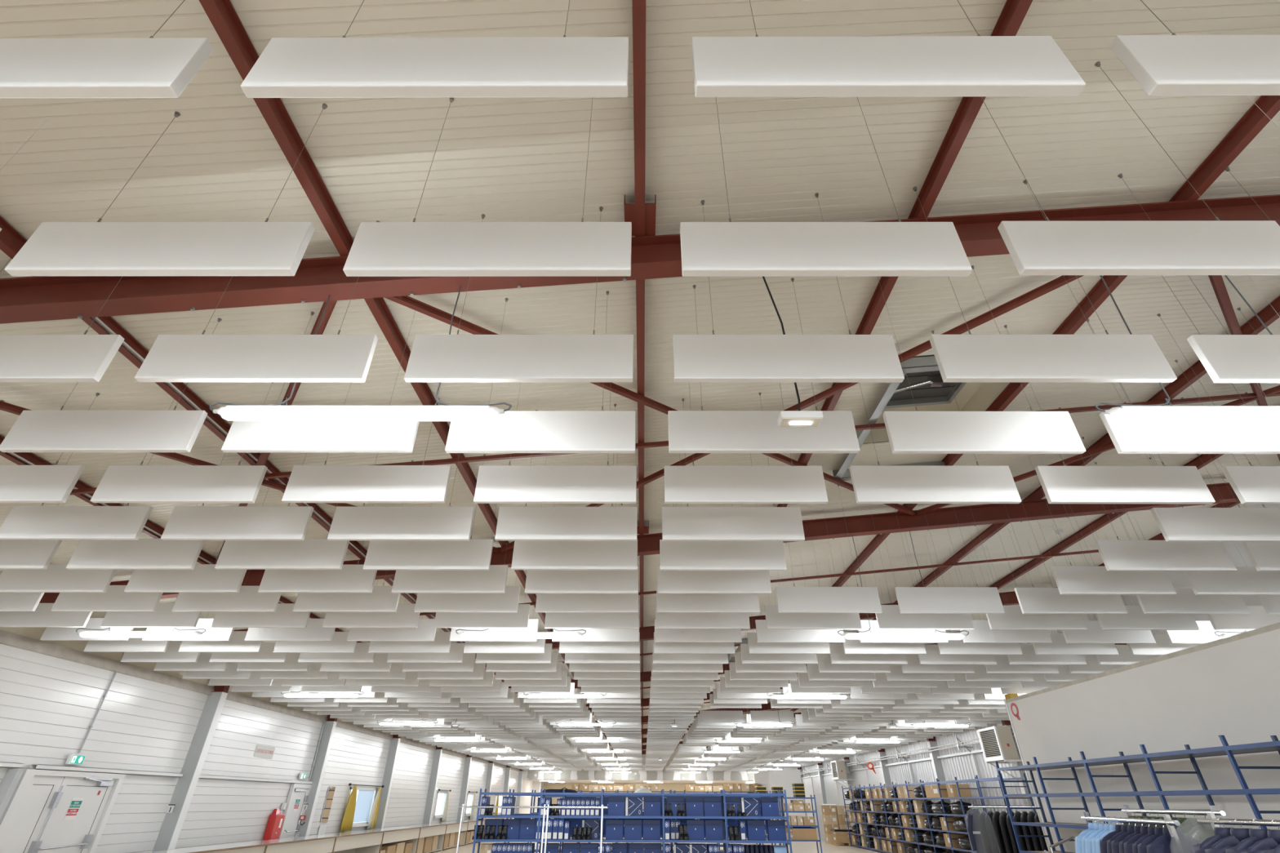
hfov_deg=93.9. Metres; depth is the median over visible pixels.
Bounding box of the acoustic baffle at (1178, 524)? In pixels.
[1112,360,1279,542]
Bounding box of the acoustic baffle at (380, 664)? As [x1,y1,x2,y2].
[320,628,392,671]
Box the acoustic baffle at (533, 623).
[449,595,538,641]
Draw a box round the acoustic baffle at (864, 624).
[855,532,948,643]
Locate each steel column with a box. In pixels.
[152,685,230,851]
[298,715,337,836]
[373,734,400,829]
[422,746,442,824]
[456,755,471,821]
[483,760,493,818]
[500,765,511,819]
[515,768,523,813]
[797,767,807,817]
[817,762,826,804]
[843,757,856,825]
[877,748,895,827]
[926,736,962,852]
[1001,720,1036,813]
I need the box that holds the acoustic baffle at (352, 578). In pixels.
[257,504,377,592]
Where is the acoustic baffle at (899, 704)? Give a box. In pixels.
[891,699,944,709]
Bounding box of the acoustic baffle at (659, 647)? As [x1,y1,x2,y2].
[653,632,734,653]
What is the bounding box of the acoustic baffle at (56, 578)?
[0,564,116,592]
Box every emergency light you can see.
[450,718,460,725]
[670,719,678,726]
[762,276,823,426]
[888,720,897,727]
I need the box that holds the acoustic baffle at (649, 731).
[648,730,685,733]
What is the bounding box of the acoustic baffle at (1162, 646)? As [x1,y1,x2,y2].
[1090,520,1201,655]
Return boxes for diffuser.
[80,633,196,637]
[221,408,493,421]
[284,694,358,697]
[379,723,434,725]
[435,739,478,742]
[462,634,578,638]
[471,751,506,752]
[496,758,526,759]
[515,764,541,764]
[527,695,601,697]
[530,768,552,769]
[558,724,613,725]
[576,740,618,742]
[587,751,622,752]
[595,759,626,759]
[602,764,627,765]
[688,764,715,765]
[695,759,725,760]
[704,751,740,753]
[717,741,760,742]
[737,724,791,726]
[771,696,846,698]
[773,764,799,766]
[793,759,823,760]
[819,751,854,753]
[845,635,963,639]
[856,741,899,742]
[913,724,968,727]
[1114,409,1279,421]
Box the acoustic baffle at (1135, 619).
[1069,504,1199,630]
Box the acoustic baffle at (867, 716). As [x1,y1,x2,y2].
[862,712,907,719]
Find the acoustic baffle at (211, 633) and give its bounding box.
[142,601,234,640]
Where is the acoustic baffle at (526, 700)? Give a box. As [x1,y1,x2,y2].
[523,688,577,702]
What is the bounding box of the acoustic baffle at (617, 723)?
[599,722,640,725]
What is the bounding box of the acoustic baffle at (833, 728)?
[831,726,871,731]
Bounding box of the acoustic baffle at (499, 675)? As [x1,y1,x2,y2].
[494,641,562,679]
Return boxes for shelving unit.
[208,845,265,852]
[263,838,335,852]
[331,832,382,852]
[378,828,420,852]
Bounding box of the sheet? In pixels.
[820,804,836,805]
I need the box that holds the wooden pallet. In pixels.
[831,841,852,845]
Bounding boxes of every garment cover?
[977,811,991,852]
[984,811,999,852]
[991,811,1006,852]
[999,811,1013,852]
[1005,811,1019,852]
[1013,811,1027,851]
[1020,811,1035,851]
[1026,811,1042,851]
[1034,812,1048,851]
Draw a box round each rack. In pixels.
[471,788,792,852]
[503,789,784,852]
[527,790,776,852]
[544,791,763,849]
[576,790,754,810]
[755,795,822,852]
[841,773,1035,852]
[994,735,1279,852]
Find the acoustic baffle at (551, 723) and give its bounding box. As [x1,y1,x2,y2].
[550,713,591,724]
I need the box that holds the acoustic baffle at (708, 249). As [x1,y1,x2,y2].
[680,97,972,276]
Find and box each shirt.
[772,845,786,852]
[1075,822,1099,852]
[1080,823,1098,852]
[1084,823,1112,852]
[1091,824,1110,852]
[1095,824,1124,852]
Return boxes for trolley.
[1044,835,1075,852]
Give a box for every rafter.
[0,194,1279,324]
[39,482,1239,603]
[475,586,1057,657]
[508,643,937,693]
[586,687,782,712]
[595,702,779,727]
[602,712,801,738]
[607,733,684,746]
[611,741,682,750]
[614,743,717,757]
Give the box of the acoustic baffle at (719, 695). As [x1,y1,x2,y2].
[715,663,773,698]
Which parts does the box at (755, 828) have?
lid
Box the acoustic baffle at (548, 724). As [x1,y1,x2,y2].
[510,722,550,730]
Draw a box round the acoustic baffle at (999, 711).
[996,704,1007,713]
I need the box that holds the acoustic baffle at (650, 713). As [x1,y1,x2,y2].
[648,711,696,715]
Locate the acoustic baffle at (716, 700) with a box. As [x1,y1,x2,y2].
[712,675,767,703]
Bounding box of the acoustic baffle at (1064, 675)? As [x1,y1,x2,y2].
[1018,565,1097,681]
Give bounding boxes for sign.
[65,754,86,765]
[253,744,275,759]
[297,773,306,779]
[866,762,875,773]
[1010,702,1020,719]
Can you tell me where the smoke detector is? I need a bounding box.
[1055,529,1063,535]
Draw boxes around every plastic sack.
[844,789,850,799]
[848,801,857,810]
[852,823,860,833]
[853,788,866,799]
[854,800,861,810]
[856,835,862,845]
[862,812,870,822]
[863,825,874,835]
[864,801,871,811]
[865,837,875,848]
[871,813,881,823]
[871,826,881,836]
[879,826,889,837]
[880,801,891,812]
[880,813,891,824]
[886,800,895,812]
[888,813,900,825]
[889,786,898,798]
[894,814,904,826]
[897,829,906,840]
[906,800,915,813]
[907,844,917,852]
[908,814,918,827]
[911,829,927,842]
[913,785,926,798]
[914,844,928,852]
[920,801,933,813]
[922,831,938,844]
[923,816,935,829]
[924,846,946,852]
[931,801,951,813]
[932,815,944,829]
[934,831,946,845]
[942,849,959,852]
[949,800,973,814]
[952,817,967,831]
[956,835,971,849]
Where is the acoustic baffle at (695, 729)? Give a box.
[693,720,733,731]
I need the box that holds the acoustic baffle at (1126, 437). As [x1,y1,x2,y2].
[1062,275,1279,453]
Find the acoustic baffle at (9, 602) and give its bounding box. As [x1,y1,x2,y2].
[0,592,44,611]
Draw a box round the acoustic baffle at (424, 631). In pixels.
[346,582,436,641]
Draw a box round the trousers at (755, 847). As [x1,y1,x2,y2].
[752,844,758,852]
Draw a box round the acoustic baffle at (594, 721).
[555,708,595,730]
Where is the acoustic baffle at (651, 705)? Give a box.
[649,703,701,707]
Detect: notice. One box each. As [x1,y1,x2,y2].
[62,797,84,820]
[293,797,301,811]
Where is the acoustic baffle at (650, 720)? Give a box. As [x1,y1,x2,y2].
[648,711,692,722]
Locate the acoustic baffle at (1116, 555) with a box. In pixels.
[1058,402,1236,571]
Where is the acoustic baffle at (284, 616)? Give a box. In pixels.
[211,571,310,627]
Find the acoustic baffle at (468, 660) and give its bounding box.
[402,653,475,671]
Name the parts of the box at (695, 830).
lid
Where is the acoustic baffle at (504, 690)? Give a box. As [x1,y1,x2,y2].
[450,682,508,697]
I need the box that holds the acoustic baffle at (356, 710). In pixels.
[316,706,364,715]
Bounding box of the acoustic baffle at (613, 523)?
[494,404,637,541]
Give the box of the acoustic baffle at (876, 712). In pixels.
[871,708,919,716]
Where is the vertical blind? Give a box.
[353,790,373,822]
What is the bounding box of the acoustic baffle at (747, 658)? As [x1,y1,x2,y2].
[740,564,817,663]
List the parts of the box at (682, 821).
lid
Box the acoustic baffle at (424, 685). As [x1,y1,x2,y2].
[370,679,431,692]
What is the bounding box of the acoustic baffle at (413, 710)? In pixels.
[372,706,419,715]
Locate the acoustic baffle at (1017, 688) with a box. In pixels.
[1000,681,1045,694]
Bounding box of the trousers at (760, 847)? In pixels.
[757,844,763,852]
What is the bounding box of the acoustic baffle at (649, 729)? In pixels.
[648,728,686,731]
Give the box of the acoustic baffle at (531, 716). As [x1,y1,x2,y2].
[488,707,534,719]
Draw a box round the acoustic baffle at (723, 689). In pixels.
[720,612,780,693]
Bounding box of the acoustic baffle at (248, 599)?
[171,542,281,612]
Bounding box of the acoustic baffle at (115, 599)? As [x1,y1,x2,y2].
[50,585,163,611]
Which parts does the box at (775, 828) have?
lid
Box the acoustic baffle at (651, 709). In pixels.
[648,698,698,712]
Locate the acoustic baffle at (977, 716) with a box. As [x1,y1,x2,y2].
[968,713,1009,720]
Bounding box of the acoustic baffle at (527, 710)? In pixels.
[483,702,530,715]
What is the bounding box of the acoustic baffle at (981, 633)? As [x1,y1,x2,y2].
[948,523,1052,643]
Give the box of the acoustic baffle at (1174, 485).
[1004,318,1215,504]
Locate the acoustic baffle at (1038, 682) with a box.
[1002,574,1068,688]
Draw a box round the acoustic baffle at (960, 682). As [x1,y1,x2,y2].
[946,585,1012,688]
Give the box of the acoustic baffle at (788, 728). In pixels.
[785,726,825,731]
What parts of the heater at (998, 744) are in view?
frame, casing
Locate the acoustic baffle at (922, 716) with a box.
[915,712,961,720]
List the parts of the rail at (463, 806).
post, rail, post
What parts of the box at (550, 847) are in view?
lid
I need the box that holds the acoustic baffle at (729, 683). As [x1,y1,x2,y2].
[724,603,788,687]
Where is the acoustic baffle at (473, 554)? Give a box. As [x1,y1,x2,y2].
[362,454,493,570]
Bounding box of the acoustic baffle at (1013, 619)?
[969,503,1086,630]
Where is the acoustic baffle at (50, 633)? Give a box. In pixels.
[40,617,133,640]
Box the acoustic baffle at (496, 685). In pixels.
[440,675,502,692]
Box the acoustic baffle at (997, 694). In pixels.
[971,616,1022,699]
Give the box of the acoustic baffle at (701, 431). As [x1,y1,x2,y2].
[667,277,860,453]
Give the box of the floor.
[430,833,884,852]
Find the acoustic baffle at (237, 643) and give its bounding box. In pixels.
[177,615,263,652]
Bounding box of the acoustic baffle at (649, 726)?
[648,725,688,728]
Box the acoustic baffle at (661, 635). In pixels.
[654,619,742,642]
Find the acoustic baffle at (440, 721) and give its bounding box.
[402,718,444,724]
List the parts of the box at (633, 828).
lid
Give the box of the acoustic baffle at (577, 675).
[573,671,639,679]
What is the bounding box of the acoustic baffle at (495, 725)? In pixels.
[458,718,499,728]
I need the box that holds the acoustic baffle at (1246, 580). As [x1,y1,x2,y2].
[1149,454,1279,595]
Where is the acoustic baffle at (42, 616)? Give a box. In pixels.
[0,603,93,627]
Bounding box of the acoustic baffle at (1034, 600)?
[1005,503,1128,614]
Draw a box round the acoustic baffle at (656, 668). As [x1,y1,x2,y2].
[652,653,723,672]
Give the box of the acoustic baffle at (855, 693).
[849,687,907,699]
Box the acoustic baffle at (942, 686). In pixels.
[930,680,992,693]
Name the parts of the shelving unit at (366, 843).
edge post, panel, panel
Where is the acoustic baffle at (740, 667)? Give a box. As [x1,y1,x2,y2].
[734,631,807,672]
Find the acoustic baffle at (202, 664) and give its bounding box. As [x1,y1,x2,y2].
[153,652,227,671]
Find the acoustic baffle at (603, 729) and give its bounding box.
[602,728,640,730]
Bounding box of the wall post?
[0,768,24,819]
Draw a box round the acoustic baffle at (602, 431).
[444,290,635,453]
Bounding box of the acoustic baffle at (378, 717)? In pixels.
[342,715,386,721]
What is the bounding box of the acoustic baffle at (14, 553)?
[0,502,62,568]
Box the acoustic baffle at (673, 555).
[659,453,786,570]
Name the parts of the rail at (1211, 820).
post, rail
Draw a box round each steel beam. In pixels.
[848,765,880,826]
[884,757,931,846]
[937,749,989,812]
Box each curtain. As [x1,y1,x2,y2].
[339,786,356,831]
[366,786,381,829]
[369,786,382,828]
[440,791,448,822]
[469,792,475,818]
[494,795,498,815]
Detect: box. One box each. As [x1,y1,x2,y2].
[280,803,286,809]
[381,844,395,852]
[382,842,404,852]
[403,842,413,852]
[417,837,424,852]
[422,835,432,852]
[431,835,438,850]
[444,833,449,848]
[447,832,455,847]
[453,831,458,845]
[458,832,463,844]
[466,831,471,843]
[467,831,474,842]
[480,796,490,815]
[480,843,493,852]
[483,818,503,839]
[491,843,498,852]
[496,843,503,852]
[501,796,507,815]
[501,843,508,852]
[503,818,520,839]
[506,796,515,815]
[506,843,513,852]
[511,843,518,852]
[516,843,523,852]
[518,818,536,839]
[521,843,528,852]
[526,843,534,852]
[534,818,542,839]
[537,797,551,813]
[540,796,547,815]
[540,818,546,839]
[540,843,559,852]
[545,799,551,815]
[546,818,555,839]
[551,818,559,839]
[556,799,561,815]
[557,818,565,839]
[560,799,566,816]
[562,843,580,852]
[564,821,571,839]
[565,796,581,799]
[565,799,571,816]
[569,818,585,835]
[570,799,576,816]
[571,784,579,791]
[575,799,581,816]
[579,784,588,791]
[580,799,585,816]
[580,843,599,852]
[581,797,596,799]
[582,819,599,839]
[585,799,590,816]
[588,785,599,791]
[590,799,595,816]
[594,799,600,816]
[598,786,606,791]
[599,843,605,852]
[600,797,608,814]
[603,818,616,835]
[605,785,613,791]
[605,819,623,839]
[605,843,611,852]
[608,796,625,816]
[612,843,629,852]
[613,786,623,791]
[617,818,632,835]
[623,784,634,791]
[624,819,641,839]
[625,797,642,816]
[626,843,644,852]
[632,818,648,835]
[635,783,643,791]
[643,796,660,816]
[643,819,660,839]
[644,843,662,852]
[648,818,662,835]
[651,784,657,791]
[660,797,662,814]
[664,820,670,839]
[664,844,670,852]
[666,796,684,816]
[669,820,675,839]
[673,843,690,852]
[675,820,679,839]
[679,818,695,825]
[684,785,693,791]
[685,796,703,816]
[685,819,704,840]
[689,843,706,852]
[693,786,704,791]
[699,818,715,835]
[702,796,721,816]
[704,786,711,791]
[704,819,723,840]
[706,844,713,852]
[711,786,723,791]
[712,844,719,852]
[719,818,735,835]
[722,783,733,791]
[724,796,742,816]
[724,844,732,852]
[730,844,738,852]
[733,783,741,791]
[734,818,738,826]
[736,844,743,852]
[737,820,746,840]
[738,818,755,835]
[740,783,750,791]
[741,797,759,816]
[746,820,765,840]
[749,783,758,791]
[758,797,761,814]
[758,819,766,835]
[760,797,779,817]
[765,820,786,840]
[782,816,791,825]
[783,803,793,811]
[785,827,791,833]
[786,833,792,839]
[788,815,796,825]
[790,800,803,804]
[792,804,804,811]
[794,815,803,825]
[802,817,814,825]
[803,803,810,811]
[821,805,837,815]
[822,814,838,824]
[823,824,839,834]
[824,834,840,844]
[831,831,853,835]
[831,834,852,842]
[835,805,848,815]
[836,815,850,824]
[838,824,851,829]
[848,790,856,799]
[848,812,862,822]
[851,835,857,844]
[852,813,857,822]
[856,813,864,822]
[858,823,873,835]
[859,800,869,811]
[860,835,875,847]
[864,789,874,799]
[866,813,881,823]
[869,800,884,811]
[872,788,879,798]
[873,838,885,849]
[877,788,885,798]
[881,840,889,851]
[884,786,894,798]
[884,827,900,839]
[887,840,902,852]
[890,828,908,839]
[892,801,900,812]
[896,786,905,798]
[896,842,912,852]
[898,801,911,813]
[901,815,911,826]
[902,786,919,798]
[903,829,916,841]
[912,800,931,813]
[915,814,934,828]
[924,785,948,797]
[939,817,961,831]
[942,833,966,848]
[946,784,972,797]
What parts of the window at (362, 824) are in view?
sill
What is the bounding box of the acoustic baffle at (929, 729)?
[923,727,963,732]
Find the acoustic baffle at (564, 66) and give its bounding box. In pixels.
[240,0,628,97]
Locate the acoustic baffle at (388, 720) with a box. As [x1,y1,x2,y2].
[353,718,395,724]
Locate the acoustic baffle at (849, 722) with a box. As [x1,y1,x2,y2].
[845,720,888,726]
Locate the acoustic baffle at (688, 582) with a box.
[657,503,771,594]
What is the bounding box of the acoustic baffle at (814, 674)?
[806,585,875,680]
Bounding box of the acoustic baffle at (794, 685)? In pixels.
[790,643,851,693]
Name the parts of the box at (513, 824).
lid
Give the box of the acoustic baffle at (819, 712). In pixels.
[814,706,863,716]
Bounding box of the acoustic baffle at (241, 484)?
[89,382,273,503]
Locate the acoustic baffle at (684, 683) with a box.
[651,680,714,687]
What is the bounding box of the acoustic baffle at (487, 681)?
[429,669,493,686]
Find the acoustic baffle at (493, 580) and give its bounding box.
[391,502,508,593]
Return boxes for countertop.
[142,817,499,852]
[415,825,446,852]
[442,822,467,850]
[464,820,484,845]
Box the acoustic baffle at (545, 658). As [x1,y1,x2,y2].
[475,612,552,663]
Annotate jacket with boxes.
[967,808,985,852]
[1099,825,1121,852]
[1106,825,1136,852]
[1111,826,1134,852]
[1119,826,1150,852]
[1123,815,1137,825]
[1124,826,1148,852]
[1129,816,1142,826]
[1132,826,1162,852]
[1137,816,1155,826]
[1137,827,1163,852]
[1145,817,1159,826]
[1146,827,1201,852]
[1153,817,1164,826]
[1162,817,1177,827]
[1173,817,1187,828]
[1180,817,1198,834]
[1184,822,1214,842]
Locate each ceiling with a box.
[0,0,1279,748]
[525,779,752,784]
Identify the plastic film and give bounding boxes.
[830,829,852,831]
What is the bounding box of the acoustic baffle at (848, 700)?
[840,693,894,704]
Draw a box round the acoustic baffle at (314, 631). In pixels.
[244,614,335,641]
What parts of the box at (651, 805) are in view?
lid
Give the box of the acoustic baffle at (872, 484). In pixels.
[848,330,1021,503]
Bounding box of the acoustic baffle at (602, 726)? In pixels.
[600,725,640,728]
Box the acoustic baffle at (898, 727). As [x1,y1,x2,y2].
[885,723,927,728]
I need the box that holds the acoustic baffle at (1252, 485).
[1156,307,1279,504]
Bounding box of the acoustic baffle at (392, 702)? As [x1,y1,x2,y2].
[347,697,399,706]
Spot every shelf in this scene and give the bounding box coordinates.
[425,848,442,852]
[443,844,464,849]
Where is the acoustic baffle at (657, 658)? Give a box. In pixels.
[653,644,728,663]
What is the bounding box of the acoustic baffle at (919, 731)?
[914,728,952,734]
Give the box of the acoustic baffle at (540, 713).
[538,686,586,715]
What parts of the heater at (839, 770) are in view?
frame, casing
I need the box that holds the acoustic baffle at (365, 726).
[363,721,404,727]
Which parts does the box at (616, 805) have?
lid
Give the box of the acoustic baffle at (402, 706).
[360,702,410,711]
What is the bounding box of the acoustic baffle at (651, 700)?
[649,688,703,703]
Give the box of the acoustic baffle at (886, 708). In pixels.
[880,704,931,712]
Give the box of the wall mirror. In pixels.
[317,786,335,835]
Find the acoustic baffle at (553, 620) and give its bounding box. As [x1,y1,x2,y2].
[544,604,639,628]
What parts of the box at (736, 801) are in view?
lid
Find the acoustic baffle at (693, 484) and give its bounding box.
[663,382,827,503]
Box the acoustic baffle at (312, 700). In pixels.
[270,692,325,702]
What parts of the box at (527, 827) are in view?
lid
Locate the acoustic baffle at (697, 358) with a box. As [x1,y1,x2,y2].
[672,192,904,382]
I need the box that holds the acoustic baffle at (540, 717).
[500,715,542,724]
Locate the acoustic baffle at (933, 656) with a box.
[907,549,996,664]
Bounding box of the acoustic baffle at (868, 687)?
[860,680,921,693]
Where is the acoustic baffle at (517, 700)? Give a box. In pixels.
[468,693,520,707]
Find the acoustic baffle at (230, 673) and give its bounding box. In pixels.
[182,662,251,679]
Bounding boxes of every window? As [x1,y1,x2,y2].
[340,786,377,827]
[433,791,447,817]
[464,793,474,816]
[493,795,503,815]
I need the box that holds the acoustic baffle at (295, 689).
[251,685,309,697]
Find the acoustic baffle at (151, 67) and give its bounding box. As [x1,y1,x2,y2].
[0,0,213,97]
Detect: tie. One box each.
[69,391,1279,495]
[233,549,1099,631]
[562,643,747,663]
[583,672,797,693]
[591,702,710,715]
[600,708,791,728]
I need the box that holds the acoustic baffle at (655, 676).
[651,662,718,679]
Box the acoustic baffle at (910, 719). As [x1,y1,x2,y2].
[904,716,949,724]
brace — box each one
[0,400,499,552]
[214,300,337,564]
[384,295,915,515]
[499,275,1084,552]
[915,385,1279,515]
[1208,275,1279,461]
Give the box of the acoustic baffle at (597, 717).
[595,715,640,719]
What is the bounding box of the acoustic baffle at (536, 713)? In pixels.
[495,711,538,722]
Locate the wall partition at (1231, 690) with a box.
[1006,628,1279,852]
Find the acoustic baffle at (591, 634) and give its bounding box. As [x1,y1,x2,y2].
[551,628,639,642]
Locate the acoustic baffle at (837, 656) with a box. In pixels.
[827,555,907,664]
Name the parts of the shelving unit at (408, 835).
edge post, panel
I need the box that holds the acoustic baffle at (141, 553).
[66,504,204,569]
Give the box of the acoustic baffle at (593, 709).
[591,707,640,711]
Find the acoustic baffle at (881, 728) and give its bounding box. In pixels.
[877,726,917,731]
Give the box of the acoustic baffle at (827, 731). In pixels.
[825,728,863,733]
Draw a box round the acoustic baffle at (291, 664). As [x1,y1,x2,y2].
[236,653,310,671]
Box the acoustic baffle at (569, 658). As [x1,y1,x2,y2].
[564,653,639,663]
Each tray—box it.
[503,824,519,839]
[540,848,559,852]
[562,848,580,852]
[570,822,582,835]
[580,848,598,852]
[603,822,605,835]
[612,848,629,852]
[626,848,644,852]
[641,822,643,835]
[644,848,661,852]
[660,822,662,835]
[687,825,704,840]
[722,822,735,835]
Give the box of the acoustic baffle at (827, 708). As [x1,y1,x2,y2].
[822,703,872,712]
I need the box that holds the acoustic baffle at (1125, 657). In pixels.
[1067,538,1160,665]
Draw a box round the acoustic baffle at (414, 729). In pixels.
[382,727,420,732]
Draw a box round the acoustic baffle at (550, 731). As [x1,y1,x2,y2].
[515,724,553,733]
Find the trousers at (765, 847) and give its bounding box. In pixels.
[762,844,768,852]
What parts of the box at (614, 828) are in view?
lid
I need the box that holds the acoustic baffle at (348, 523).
[327,453,475,541]
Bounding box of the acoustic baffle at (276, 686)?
[231,679,292,692]
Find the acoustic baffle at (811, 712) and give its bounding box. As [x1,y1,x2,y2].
[807,708,854,719]
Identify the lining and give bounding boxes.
[802,767,891,837]
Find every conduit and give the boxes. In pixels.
[78,652,124,753]
[308,717,326,780]
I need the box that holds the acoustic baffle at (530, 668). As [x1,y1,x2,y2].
[485,653,557,672]
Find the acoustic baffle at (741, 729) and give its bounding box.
[739,706,778,731]
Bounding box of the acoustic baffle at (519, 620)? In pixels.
[433,570,530,628]
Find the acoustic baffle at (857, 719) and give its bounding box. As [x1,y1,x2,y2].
[853,716,897,723]
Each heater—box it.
[830,760,857,790]
[977,726,1024,777]
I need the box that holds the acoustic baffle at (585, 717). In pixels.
[542,691,588,719]
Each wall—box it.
[0,644,519,852]
[519,779,543,819]
[522,742,760,780]
[543,783,746,819]
[754,769,805,827]
[792,504,1279,852]
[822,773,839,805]
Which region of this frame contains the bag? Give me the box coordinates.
[542,787,577,792]
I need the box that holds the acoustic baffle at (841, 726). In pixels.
[838,723,879,728]
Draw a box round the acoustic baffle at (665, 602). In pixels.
[656,503,759,613]
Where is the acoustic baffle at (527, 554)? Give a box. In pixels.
[511,461,637,570]
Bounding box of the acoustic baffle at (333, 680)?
[281,671,346,686]
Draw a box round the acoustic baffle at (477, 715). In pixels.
[435,708,482,719]
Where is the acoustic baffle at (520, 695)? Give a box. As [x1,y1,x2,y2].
[517,682,574,697]
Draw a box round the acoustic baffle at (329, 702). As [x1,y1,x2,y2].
[287,697,339,706]
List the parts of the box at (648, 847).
lid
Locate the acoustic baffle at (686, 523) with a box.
[662,392,804,541]
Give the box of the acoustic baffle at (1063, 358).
[912,179,1177,382]
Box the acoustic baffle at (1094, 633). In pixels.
[1037,520,1155,644]
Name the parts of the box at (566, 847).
lid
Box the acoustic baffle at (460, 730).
[426,727,464,732]
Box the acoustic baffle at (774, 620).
[764,512,862,629]
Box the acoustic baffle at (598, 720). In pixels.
[597,719,640,722]
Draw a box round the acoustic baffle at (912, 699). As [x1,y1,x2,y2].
[903,693,959,704]
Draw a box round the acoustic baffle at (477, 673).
[417,662,485,679]
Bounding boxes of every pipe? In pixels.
[800,732,1013,773]
[800,735,1014,774]
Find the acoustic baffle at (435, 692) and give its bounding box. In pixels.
[384,686,441,697]
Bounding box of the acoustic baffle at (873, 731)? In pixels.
[869,728,907,733]
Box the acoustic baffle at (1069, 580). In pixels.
[1027,436,1176,595]
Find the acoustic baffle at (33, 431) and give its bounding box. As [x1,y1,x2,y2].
[0,318,222,452]
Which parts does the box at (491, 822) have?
lid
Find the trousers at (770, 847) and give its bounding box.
[767,844,773,852]
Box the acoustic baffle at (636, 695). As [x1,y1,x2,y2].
[584,683,640,698]
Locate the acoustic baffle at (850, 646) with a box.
[840,543,926,654]
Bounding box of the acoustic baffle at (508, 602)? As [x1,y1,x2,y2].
[413,541,519,612]
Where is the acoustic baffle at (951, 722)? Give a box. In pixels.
[948,720,987,726]
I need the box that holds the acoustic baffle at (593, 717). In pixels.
[553,716,594,728]
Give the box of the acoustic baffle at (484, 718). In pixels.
[444,711,488,722]
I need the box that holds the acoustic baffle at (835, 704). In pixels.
[831,699,883,708]
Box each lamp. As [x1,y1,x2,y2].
[75,627,205,637]
[209,285,511,421]
[280,691,364,697]
[377,718,437,725]
[432,737,480,742]
[455,628,586,638]
[469,748,509,752]
[494,756,528,759]
[515,763,543,764]
[523,692,606,697]
[528,767,555,769]
[539,770,562,772]
[555,719,616,725]
[573,737,622,742]
[585,749,624,752]
[595,757,627,759]
[600,763,630,765]
[605,768,630,769]
[608,770,631,773]
[679,771,701,773]
[681,766,706,769]
[687,760,716,765]
[694,742,726,760]
[702,746,742,753]
[715,708,763,742]
[733,708,795,726]
[756,768,783,770]
[766,687,850,698]
[773,764,800,766]
[791,757,825,760]
[817,750,857,753]
[837,530,968,639]
[853,738,902,742]
[909,720,971,727]
[1094,275,1279,421]
[1181,500,1247,638]
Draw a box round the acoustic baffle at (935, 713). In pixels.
[926,709,974,716]
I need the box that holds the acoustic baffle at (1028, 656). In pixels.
[986,545,1086,664]
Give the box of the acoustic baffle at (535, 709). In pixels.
[533,698,583,711]
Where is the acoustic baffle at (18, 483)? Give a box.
[0,392,99,502]
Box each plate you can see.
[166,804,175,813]
[302,804,308,809]
[623,194,656,235]
[637,520,648,533]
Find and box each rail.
[0,761,23,768]
[29,764,183,777]
[199,774,312,784]
[456,804,546,852]
[542,804,607,852]
[967,804,1035,809]
[1080,812,1184,852]
[1121,804,1226,827]
[1196,812,1279,830]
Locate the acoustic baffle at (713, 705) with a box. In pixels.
[709,642,761,708]
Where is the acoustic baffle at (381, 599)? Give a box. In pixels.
[293,570,399,612]
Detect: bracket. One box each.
[855,755,866,768]
[895,746,909,762]
[954,732,973,752]
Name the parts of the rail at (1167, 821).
post, rail, post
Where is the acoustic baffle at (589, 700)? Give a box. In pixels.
[586,688,640,703]
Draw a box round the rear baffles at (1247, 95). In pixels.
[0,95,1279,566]
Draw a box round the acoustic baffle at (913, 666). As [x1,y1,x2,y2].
[892,568,974,673]
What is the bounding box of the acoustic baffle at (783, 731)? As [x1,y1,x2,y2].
[780,710,818,733]
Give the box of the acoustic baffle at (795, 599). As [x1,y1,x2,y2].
[775,484,882,613]
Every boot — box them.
[471,825,479,839]
[476,825,484,839]
[483,825,490,839]
[484,804,489,815]
[488,804,493,815]
[488,825,496,839]
[495,825,502,839]
[501,825,507,839]
[550,804,555,815]
[555,804,559,815]
[572,827,577,839]
[577,827,582,839]
[582,827,586,839]
[586,827,591,839]
[664,803,668,816]
[667,803,672,816]
[676,803,681,816]
[678,825,684,840]
[681,803,686,816]
[683,825,688,840]
[726,804,731,816]
[728,826,734,840]
[730,804,736,816]
[733,826,739,840]
[737,804,742,816]
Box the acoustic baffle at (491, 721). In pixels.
[451,715,493,724]
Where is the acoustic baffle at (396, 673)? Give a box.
[338,662,406,679]
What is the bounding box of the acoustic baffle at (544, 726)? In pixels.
[506,719,546,728]
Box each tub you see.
[754,786,766,790]
[755,790,766,793]
[770,786,782,790]
[771,790,783,793]
[791,782,804,786]
[791,786,804,790]
[792,790,804,794]
[792,794,805,797]
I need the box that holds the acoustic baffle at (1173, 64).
[1109,0,1279,95]
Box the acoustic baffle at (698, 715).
[697,708,737,725]
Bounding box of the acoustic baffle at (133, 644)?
[84,637,169,652]
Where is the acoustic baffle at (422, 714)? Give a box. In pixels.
[382,711,428,718]
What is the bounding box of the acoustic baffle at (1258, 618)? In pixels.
[1206,475,1279,630]
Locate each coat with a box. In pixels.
[1191,827,1234,852]
[1204,828,1252,852]
[1225,829,1270,852]
[1240,830,1279,852]
[1263,844,1279,852]
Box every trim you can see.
[0,626,514,768]
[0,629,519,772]
[1003,698,1050,851]
[1005,622,1279,702]

